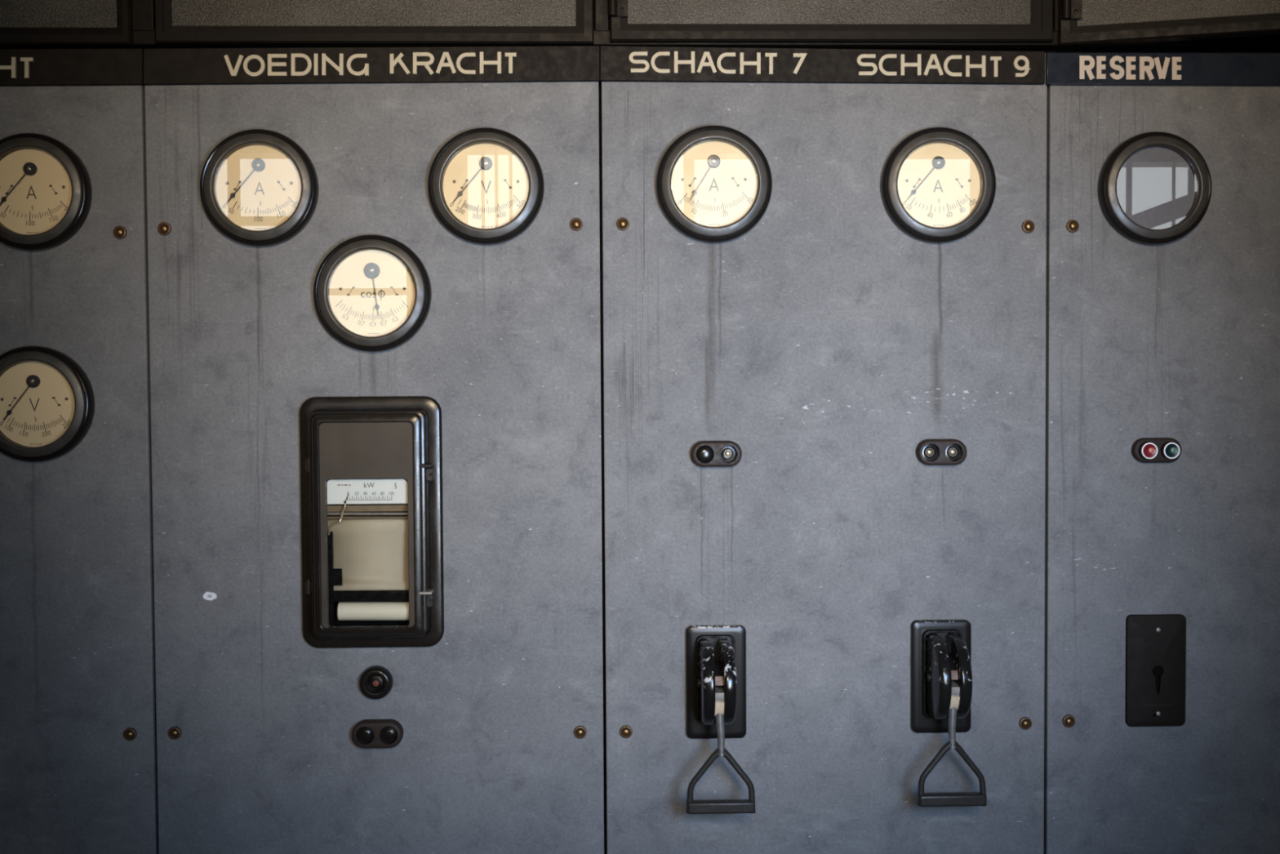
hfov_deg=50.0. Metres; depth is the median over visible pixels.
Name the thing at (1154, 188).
gauge
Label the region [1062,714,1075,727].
screw
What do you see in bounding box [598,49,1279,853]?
trim
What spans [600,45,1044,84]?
sign board
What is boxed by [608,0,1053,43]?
mesh panel
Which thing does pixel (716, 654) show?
switch
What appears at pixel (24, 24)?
mesh panel
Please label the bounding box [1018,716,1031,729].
screw
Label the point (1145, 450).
box
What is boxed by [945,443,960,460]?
button
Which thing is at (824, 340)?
panel
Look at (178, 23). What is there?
mesh panel
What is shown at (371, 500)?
recorder
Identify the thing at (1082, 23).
mesh panel
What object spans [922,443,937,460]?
button
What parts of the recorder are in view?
pen stem, scale plate, plate, guide rod, guide rod, plate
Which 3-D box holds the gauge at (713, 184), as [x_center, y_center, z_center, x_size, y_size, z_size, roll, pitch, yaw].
[0.129,-0.421,2.377,0.202,0.202,0.028,0,2,-2]
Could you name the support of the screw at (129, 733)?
in the panel at (78, 771)
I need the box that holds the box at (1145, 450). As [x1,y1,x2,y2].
[1131,437,1181,462]
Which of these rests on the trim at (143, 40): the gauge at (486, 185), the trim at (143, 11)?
the trim at (143, 11)
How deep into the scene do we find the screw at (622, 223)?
2.38 m
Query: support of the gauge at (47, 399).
attached to the panel at (78, 771)
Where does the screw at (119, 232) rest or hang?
in the panel at (78, 771)
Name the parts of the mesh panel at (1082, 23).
pane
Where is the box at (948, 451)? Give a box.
[915,439,967,465]
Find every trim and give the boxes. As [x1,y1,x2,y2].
[0,29,1279,50]
[132,0,155,31]
[594,0,608,31]
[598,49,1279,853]
[1053,0,1058,31]
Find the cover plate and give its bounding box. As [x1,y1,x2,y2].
[1124,613,1186,726]
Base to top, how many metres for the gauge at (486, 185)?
0.201 m
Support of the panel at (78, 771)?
on the baseboard
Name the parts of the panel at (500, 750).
push button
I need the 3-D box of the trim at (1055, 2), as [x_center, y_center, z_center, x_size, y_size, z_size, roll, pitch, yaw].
[0.728,-0.896,2.415,0.012,0.410,0.056,0,2,-2]
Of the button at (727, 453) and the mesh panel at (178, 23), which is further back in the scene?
the button at (727, 453)
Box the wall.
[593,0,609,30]
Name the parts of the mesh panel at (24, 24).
pane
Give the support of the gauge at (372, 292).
attached to the panel at (500, 750)
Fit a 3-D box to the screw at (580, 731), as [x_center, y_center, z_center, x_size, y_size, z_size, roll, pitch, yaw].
[-0.105,0.538,2.415,0.023,0.023,0.005,0,2,-2]
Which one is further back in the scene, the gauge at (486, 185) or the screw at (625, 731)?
the screw at (625, 731)
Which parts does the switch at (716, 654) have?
plate, lever, handle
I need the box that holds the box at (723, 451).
[690,440,742,466]
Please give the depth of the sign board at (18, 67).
2.34 m
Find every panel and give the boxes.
[0,0,136,48]
[0,84,158,853]
[144,81,604,853]
[154,0,594,47]
[601,53,1047,853]
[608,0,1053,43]
[1044,85,1279,853]
[1057,0,1279,48]
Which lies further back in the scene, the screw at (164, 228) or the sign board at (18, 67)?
the screw at (164, 228)
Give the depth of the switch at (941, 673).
2.35 m
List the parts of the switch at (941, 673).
plate, handle, lever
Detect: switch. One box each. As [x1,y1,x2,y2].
[685,624,755,813]
[910,619,986,806]
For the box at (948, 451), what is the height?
0.045 m
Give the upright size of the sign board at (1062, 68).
0.058 m
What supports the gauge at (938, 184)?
attached to the panel at (824, 340)
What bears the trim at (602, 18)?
on the trim at (143, 40)
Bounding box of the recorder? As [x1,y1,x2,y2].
[299,395,444,648]
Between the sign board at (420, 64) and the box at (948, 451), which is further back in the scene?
the box at (948, 451)
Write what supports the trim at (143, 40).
attached to the trim at (1045, 51)
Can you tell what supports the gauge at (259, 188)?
attached to the panel at (500, 750)
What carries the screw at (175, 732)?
in the panel at (500, 750)
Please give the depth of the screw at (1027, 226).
2.41 m
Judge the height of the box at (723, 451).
0.045 m
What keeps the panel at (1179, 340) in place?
on the baseboard
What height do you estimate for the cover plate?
0.200 m
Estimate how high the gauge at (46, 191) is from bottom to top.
0.200 m
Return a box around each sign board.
[0,48,143,86]
[143,45,599,85]
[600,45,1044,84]
[1045,52,1279,86]
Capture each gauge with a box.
[0,133,92,251]
[0,346,94,462]
[200,128,319,247]
[313,234,431,351]
[427,127,544,244]
[655,125,772,243]
[880,127,995,243]
[1097,131,1211,244]
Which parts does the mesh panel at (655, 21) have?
pane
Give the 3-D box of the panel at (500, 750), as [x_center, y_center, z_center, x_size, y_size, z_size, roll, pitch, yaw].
[-0.457,0.328,2.406,0.781,1.965,0.048,0,2,-2]
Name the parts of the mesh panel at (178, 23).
pane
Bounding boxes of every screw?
[113,226,127,239]
[123,727,137,740]
[157,222,171,235]
[168,725,182,739]
[569,217,582,231]
[573,725,586,738]
[616,217,629,231]
[619,724,632,737]
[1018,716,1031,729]
[1021,220,1035,233]
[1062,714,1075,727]
[1066,219,1079,232]

